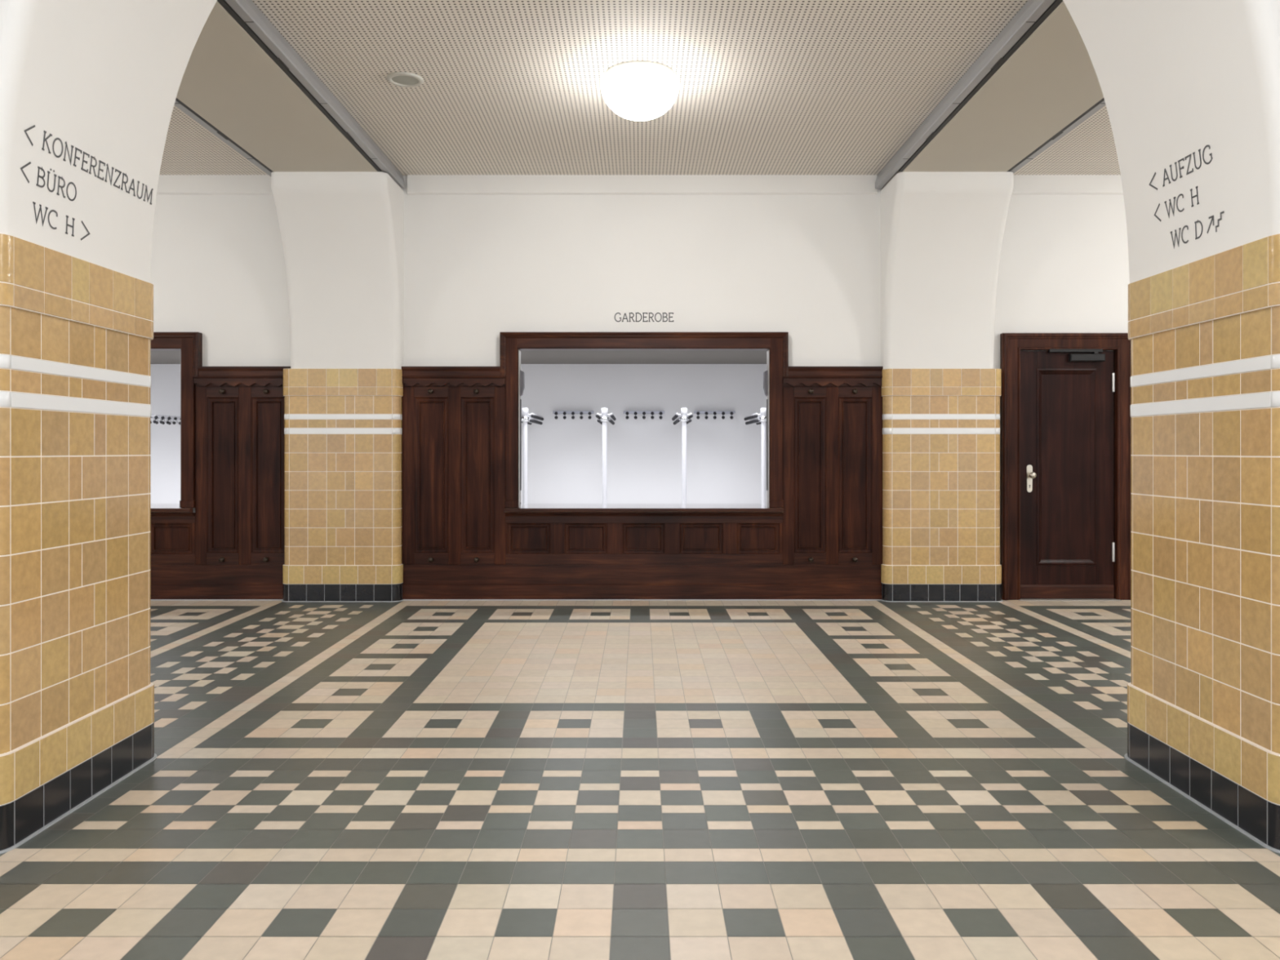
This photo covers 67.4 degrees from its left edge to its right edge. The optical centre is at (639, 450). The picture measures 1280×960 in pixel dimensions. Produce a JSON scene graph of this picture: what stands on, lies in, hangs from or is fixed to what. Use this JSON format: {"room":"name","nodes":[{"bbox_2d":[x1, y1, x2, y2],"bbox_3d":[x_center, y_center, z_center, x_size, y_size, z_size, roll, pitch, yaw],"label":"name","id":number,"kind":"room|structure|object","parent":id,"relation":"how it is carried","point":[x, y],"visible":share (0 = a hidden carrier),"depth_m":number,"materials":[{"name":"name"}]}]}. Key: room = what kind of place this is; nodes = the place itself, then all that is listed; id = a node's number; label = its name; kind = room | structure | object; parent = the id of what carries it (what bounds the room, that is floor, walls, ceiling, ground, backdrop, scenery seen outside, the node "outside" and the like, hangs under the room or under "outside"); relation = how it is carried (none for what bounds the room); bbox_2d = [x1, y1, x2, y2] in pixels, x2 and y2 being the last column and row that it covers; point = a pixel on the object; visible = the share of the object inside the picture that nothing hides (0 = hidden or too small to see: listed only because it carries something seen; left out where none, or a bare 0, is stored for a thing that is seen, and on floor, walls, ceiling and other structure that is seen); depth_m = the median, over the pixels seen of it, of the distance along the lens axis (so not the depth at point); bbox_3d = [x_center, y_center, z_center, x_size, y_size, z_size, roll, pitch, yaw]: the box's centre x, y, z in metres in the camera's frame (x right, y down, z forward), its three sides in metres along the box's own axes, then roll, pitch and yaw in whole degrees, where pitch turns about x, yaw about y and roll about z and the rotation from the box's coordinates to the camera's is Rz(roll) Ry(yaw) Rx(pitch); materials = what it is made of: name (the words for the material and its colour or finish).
{"room":"lobby","nodes":[
{"label":"lobby","id":0,"kind":"room"},
{"bbox_2d":[159,105,267,174],"bbox_3d":[-4.920,-2.320,6.000,4.000,0.020,4.180,0,0,0],"label":"ceiling","id":1,"kind":"structure","parent":0,"point":[189,148],"depth_m":7.50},
{"bbox_2d":[173,97,273,176],"bbox_3d":[-2.912,-2.246,5.985,0.090,0.124,4.090,0,0,0],"label":"ceiling track","id":2,"kind":"object","parent":1,"relation":"attached to","point":[178,103],"visible":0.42,"depth_m":6.66,"materials":[{"name":"silver metal"}]},
{"bbox_2d":[271,171,404,369],"bbox_3d":[-2.454,-1.425,5.380,0.936,1.510,5.640,0,0,0],"label":"wall","id":3,"kind":"structure","parent":0,"point":[342,233],"depth_m":7.83,"materials":[{"name":"paint"}]},
{"bbox_2d":[176,0,382,172],"bbox_3d":[-2.461,-2.260,6.000,0.810,0.160,4.180,0,0,0],"label":"ceiling beam","id":4,"kind":"structure","parent":3,"relation":"on","point":[228,80],"depth_m":6.09,"materials":[{"name":"white paint"}]},
{"bbox_2d":[150,364,766,506],"bbox_3d":[-2.325,0.000,12.075,10.150,2.500,0.150,0,0,0],"label":"wall","id":5,"kind":"structure","parent":0,"point":[565,455],"depth_m":12.00,"materials":[{"name":"white paint"}]},
{"bbox_2d":[150,413,180,424],"bbox_3d":[-5.724,0.387,11.316,0.202,1.722,1.371,0,0,0],"label":"coat rack","id":6,"kind":"object","parent":5,"relation":"attached to","point":[162,417],"visible":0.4,"depth_m":11.49,"materials":[{"name":"white metal"}]},
{"bbox_2d":[552,410,594,418],"bbox_3d":[-0.830,-0.440,11.935,0.510,0.105,0.132,0,0,0],"label":"hook rail","id":7,"kind":"object","parent":5,"relation":"attached to","point":[556,412],"visible":1,"depth_m":11.95,"materials":[{"name":"grey metal"}]},
{"bbox_2d":[623,410,664,418],"bbox_3d":[0.050,-0.440,11.935,0.510,0.105,0.132,0,0,0],"label":"hook rail","id":8,"kind":"object","parent":5,"relation":"attached to","point":[627,412],"visible":1,"depth_m":11.95,"materials":[{"name":"grey metal"}]},
{"bbox_2d":[693,410,734,418],"bbox_3d":[0.928,-0.440,11.935,0.510,0.105,0.132,0,0,0],"label":"hook rail","id":9,"kind":"object","parent":5,"relation":"attached to","point":[697,412],"visible":1,"depth_m":11.95,"materials":[{"name":"grey metal"}]},
{"bbox_2d":[151,350,767,364],"bbox_3d":[-2.325,-1.140,10.150,10.450,0.120,4.000,0,0,0],"label":"ceiling","id":10,"kind":"structure","parent":0,"point":[157,357],"depth_m":11.12,"materials":[{"name":"white paint"}]},
{"bbox_2d":[0,600,1279,959],"bbox_3d":[0.000,1.251,3.550,14.400,0.002,9.500,0,0,0],"label":"floor","id":11,"kind":"structure","parent":0,"point":[402,780],"depth_m":3.41,"materials":[{"name":"tile"}]},
{"bbox_2d":[0,233,156,853],"bbox_3d":[-2.466,0.287,3.453,1.010,1.926,1.010,0,0,0],"label":"tiled pillar","id":12,"kind":"structure","parent":11,"relation":"on","point":[77,690],"depth_m":3.34,"materials":[{"name":"yellow tile"}]},
{"bbox_2d":[281,368,403,601],"bbox_3d":[-2.475,0.287,7.997,1.010,1.926,0.166,0,0,0],"label":"tiled pillar","id":13,"kind":"structure","parent":11,"relation":"on","point":[343,430],"depth_m":7.94,"materials":[{"name":"yellow tile"}]},
{"bbox_2d":[880,368,1003,601],"bbox_3d":[2.511,0.287,7.997,1.010,1.926,0.166,0,0,0],"label":"tiled pillar","id":14,"kind":"structure","parent":11,"relation":"on","point":[941,426],"depth_m":7.94,"materials":[{"name":"yellow tile"}]},
{"bbox_2d":[1124,233,1279,853],"bbox_3d":[2.472,0.287,3.453,1.010,1.926,1.010,0,0,0],"label":"tiled pillar","id":15,"kind":"structure","parent":11,"relation":"on","point":[1203,690],"depth_m":3.34,"materials":[{"name":"yellow tile"}]},
{"bbox_2d":[150,175,1129,512],"bbox_3d":[0.000,-0.600,8.110,14.200,3.700,0.080,0,0,0],"label":"wall","id":16,"kind":"structure","parent":0,"point":[477,268],"depth_m":8.07,"materials":[{"name":"paint"}]},
{"bbox_2d":[150,512,195,564],"bbox_3d":[-4.880,0.740,8.052,2.319,0.434,0.044,0,0,0],"label":"panelling","id":17,"kind":"structure","parent":16,"relation":"attached to","point":[172,537],"depth_m":8.04,"materials":[{"name":"brown wood"}]},
{"bbox_2d":[151,503,194,515],"bbox_3d":[-4.885,0.515,8.300,2.321,0.070,0.719,0,0,0],"label":"countertop","id":18,"kind":"structure","parent":17,"relation":"on","point":[157,509],"depth_m":7.98,"materials":[{"name":"brown wood"}]},
{"bbox_2d":[151,332,202,507],"bbox_3d":[-4.880,-0.253,8.072,2.402,1.464,0.176,0,0,0],"label":"frame","id":19,"kind":"object","parent":16,"relation":"attached to","point":[189,344],"visible":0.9,"depth_m":8.00,"materials":[{"name":"brown wood"}]},
{"bbox_2d":[156,174,272,195],"bbox_3d":[-4.902,-2.253,8.063,3.940,0.215,0.034,0,0,0],"label":"trim","id":20,"kind":"structure","parent":16,"relation":"attached to","point":[168,184],"depth_m":8.05,"materials":[{"name":"paint"}]},
{"bbox_2d":[150,564,282,600],"bbox_3d":[-4.895,1.103,8.035,4.015,0.293,0.078,0,0,0],"label":"baseboard","id":21,"kind":"structure","parent":16,"relation":"attached to","point":[168,582],"depth_m":8.02,"materials":[{"name":"brown wood"}]},
{"bbox_2d":[192,366,290,564],"bbox_3d":[-3.303,0.129,8.032,0.834,1.656,0.084,0,0,0],"label":"panelling","id":22,"kind":"object","parent":16,"relation":"attached to","point":[239,411],"visible":0.95,"depth_m":8.04,"materials":[{"name":"brown wood"}]},
{"bbox_2d":[401,366,505,564],"bbox_3d":[-1.558,0.129,8.032,0.867,1.656,0.084,0,0,0],"label":"panelling","id":23,"kind":"object","parent":16,"relation":"attached to","point":[454,417],"visible":1,"depth_m":8.03,"materials":[{"name":"brown wood"}]},
{"bbox_2d":[402,564,881,600],"bbox_3d":[0.020,1.103,8.035,4.015,0.293,0.078,0,0,0],"label":"baseboard","id":24,"kind":"structure","parent":16,"relation":"attached to","point":[420,582],"depth_m":8.02,"materials":[{"name":"brown wood"}]},
{"bbox_2d":[407,174,877,195],"bbox_3d":[0.018,-2.253,8.063,3.940,0.215,0.034,0,0,0],"label":"trim","id":25,"kind":"structure","parent":16,"relation":"attached to","point":[417,184],"depth_m":8.05,"materials":[{"name":"paint"}]},
{"bbox_2d":[614,312,673,321],"bbox_3d":[0.034,-1.122,8.069,0.499,0.085,0.001,0,0,0],"label":"lettering","id":26,"kind":"object","parent":16,"relation":"attached to","point":[669,317],"visible":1,"depth_m":8.07,"materials":[{"name":"grey paint"}]},
{"bbox_2d":[505,515,782,564],"bbox_3d":[0.035,0.740,8.052,2.319,0.434,0.044,0,0,0],"label":"panelling","id":27,"kind":"structure","parent":16,"relation":"attached to","point":[529,540],"depth_m":8.03,"materials":[{"name":"brown wood"}]},
{"bbox_2d":[503,503,783,515],"bbox_3d":[0.030,0.515,8.300,2.321,0.070,0.719,0,0,0],"label":"countertop","id":28,"kind":"structure","parent":27,"relation":"on","point":[527,509],"depth_m":7.99,"materials":[{"name":"brown wood"}]},
{"bbox_2d":[499,332,788,507],"bbox_3d":[0.035,-0.253,8.072,2.402,1.464,0.176,0,0,0],"label":"frame","id":29,"kind":"object","parent":16,"relation":"attached to","point":[776,344],"visible":1,"depth_m":8.00,"materials":[{"name":"brown wood"}]},
{"bbox_2d":[782,366,883,564],"bbox_3d":[1.612,0.129,8.032,0.834,1.656,0.084,0,0,0],"label":"panelling","id":30,"kind":"object","parent":16,"relation":"attached to","point":[833,415],"visible":1,"depth_m":8.04,"materials":[{"name":"brown wood"}]},
{"bbox_2d":[1000,333,1131,600],"bbox_3d":[3.580,0.135,8.033,1.104,2.231,0.114,0,0,0],"label":"door","id":31,"kind":"structure","parent":16,"relation":"in","point":[1065,455],"depth_m":8.05,"materials":[{"name":"brown wood"}]},
{"bbox_2d":[1011,174,1123,195],"bbox_3d":[4.938,-2.253,8.063,3.940,0.215,0.034,0,0,0],"label":"trim","id":32,"kind":"structure","parent":16,"relation":"attached to","point":[1023,184],"depth_m":8.05,"materials":[{"name":"paint"}]},
{"bbox_2d":[252,0,1027,175],"bbox_3d":[0.000,-2.320,6.000,4.000,0.020,4.180,0,0,0],"label":"ceiling","id":33,"kind":"structure","parent":0,"point":[508,86],"depth_m":5.90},
{"bbox_2d":[217,0,404,188],"bbox_3d":[-2.010,-2.246,5.985,0.090,0.124,4.090,0,0,0],"label":"ceiling beam","id":34,"kind":"structure","parent":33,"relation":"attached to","point":[246,13],"depth_m":5.70,"materials":[{"name":"silver metal"}]},
{"bbox_2d":[386,71,423,87],"bbox_3d":[-1.460,-2.304,5.970,0.224,0.015,0.224,0,0,0],"label":"ceiling speaker","id":35,"kind":"object","parent":33,"relation":"attached to","point":[405,79],"visible":1,"depth_m":5.95,"materials":[{"name":"grey"}]},
{"bbox_2d":[391,75,418,84],"bbox_3d":[-1.460,-2.302,5.970,0.166,0.004,0.166,0,0,0],"label":"grille","id":36,"kind":"object","parent":35,"relation":"attached to","point":[396,80],"depth_m":5.97,"materials":[{"name":"grey"}]},
{"bbox_2d":[600,61,679,120],"bbox_3d":[0.000,-2.178,5.900,0.486,0.265,0.486,0,0,0],"label":"ceiling lamp","id":37,"kind":"object","parent":33,"relation":"attached to","point":[637,91],"visible":1,"depth_m":5.74,"materials":[{"name":"white glass"}]},
{"bbox_2d":[875,0,1062,188],"bbox_3d":[2.010,-2.246,5.985,0.090,0.124,4.090,0,0,0],"label":"ceiling beam","id":38,"kind":"structure","parent":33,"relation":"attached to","point":[1033,13],"depth_m":5.72,"materials":[{"name":"silver metal"}]},
{"bbox_2d":[0,0,1279,283],"bbox_3d":[0.000,-1.560,3.458,14.760,1.780,0.945,0,0,0],"label":"wall","id":39,"kind":"structure","parent":0,"point":[1177,78],"depth_m":3.40,"materials":[{"name":"paint"}]},
{"bbox_2d":[20,161,76,200],"bbox_3d":[-1.987,-0.909,3.232,0.007,0.079,0.308,0,0,0],"label":"lettering","id":40,"kind":"object","parent":39,"relation":"attached to","point":[29,162],"visible":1,"depth_m":3.24,"materials":[{"name":"grey paint"}]},
{"bbox_2d":[32,201,90,240],"bbox_3d":[-1.994,-0.785,3.316,0.004,0.072,0.330,0,0,0],"label":"lettering","id":41,"kind":"object","parent":39,"relation":"attached to","point":[33,202],"visible":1,"depth_m":3.26,"materials":[{"name":"grey paint"}]},
{"bbox_2d":[24,124,153,204],"bbox_3d":[-1.975,-1.027,3.485,0.009,0.072,0.812,0,0,0],"label":"lettering","id":42,"kind":"object","parent":39,"relation":"attached to","point":[33,126],"visible":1,"depth_m":3.46,"materials":[{"name":"grey paint"}]},
{"bbox_2d":[1154,186,1199,221],"bbox_3d":[1.987,-0.908,3.563,0.006,0.072,0.295,0,0,0],"label":"lettering","id":43,"kind":"object","parent":39,"relation":"attached to","point":[1191,189],"visible":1,"depth_m":3.55,"materials":[{"name":"grey paint"}]},
{"bbox_2d":[1148,145,1212,190],"bbox_3d":[1.975,-1.030,3.520,0.009,0.069,0.411,0,0,0],"label":"lettering","id":44,"kind":"object","parent":39,"relation":"attached to","point":[1206,146],"visible":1,"depth_m":3.47,"materials":[{"name":"grey paint"}]},
{"bbox_2d":[1170,211,1223,248],"bbox_3d":[1.994,-0.789,3.441,0.004,0.073,0.330,0,0,0],"label":"lettering","id":45,"kind":"object","parent":39,"relation":"attached to","point":[1211,216],"visible":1,"depth_m":3.44,"materials":[{"name":"grey paint"}]},
{"bbox_2d":[880,171,1013,369],"bbox_3d":[2.472,-1.425,5.380,0.936,1.510,5.640,0,0,0],"label":"wall","id":46,"kind":"structure","parent":0,"point":[942,233],"depth_m":7.83,"materials":[{"name":"paint"}]},
{"bbox_2d":[884,0,1103,186],"bbox_3d":[2.461,-2.260,6.000,0.810,0.160,4.180,0,0,0],"label":"ceiling","id":47,"kind":"structure","parent":46,"relation":"on","point":[1051,80],"depth_m":6.09,"materials":[{"name":"white paint"}]},
{"bbox_2d":[1013,105,1120,174],"bbox_3d":[4.920,-2.320,6.000,4.000,0.020,4.180,0,0,0],"label":"ceiling","id":48,"kind":"structure","parent":0,"point":[1088,148],"depth_m":7.50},
{"bbox_2d":[1007,97,1106,173],"bbox_3d":[2.912,-2.246,5.985,0.090,0.124,4.090,0,0,0],"label":"ceiling track","id":49,"kind":"object","parent":48,"relation":"attached to","point":[1101,103],"visible":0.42,"depth_m":6.65,"materials":[{"name":"silver metal"}]},
{"bbox_3d":[-2.325,1.300,10.150,10.450,0.100,4.000,0,0,0],"label":"floor","id":50,"kind":"structure","parent":0,"visible":0},
{"bbox_2d":[521,408,543,505],"bbox_3d":[-1.284,0.387,11.316,0.202,1.722,1.371,0,0,0],"label":"coat rack","id":51,"kind":"object","parent":50,"relation":"on","point":[526,418],"visible":0.77,"depth_m":10.70,"materials":[{"name":"white metal"}]},
{"bbox_2d":[595,408,616,503],"bbox_3d":[-0.396,0.387,11.316,0.202,1.722,1.371,0,0,0],"label":"coat rack","id":52,"kind":"object","parent":50,"relation":"on","point":[602,418],"visible":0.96,"depth_m":10.70,"materials":[{"name":"white metal"}]},
{"bbox_2d":[671,408,693,503],"bbox_3d":[0.492,0.387,11.316,0.202,1.722,1.371,0,0,0],"label":"coat rack","id":53,"kind":"object","parent":50,"relation":"on","point":[684,417],"visible":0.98,"depth_m":10.70,"materials":[{"name":"white metal"}]},
{"bbox_2d":[743,408,766,506],"bbox_3d":[1.380,0.387,11.316,0.202,1.722,1.371,0,0,0],"label":"coat rack","id":54,"kind":"object","parent":50,"relation":"on","point":[761,418],"visible":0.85,"depth_m":10.70,"materials":[{"name":"white metal"}]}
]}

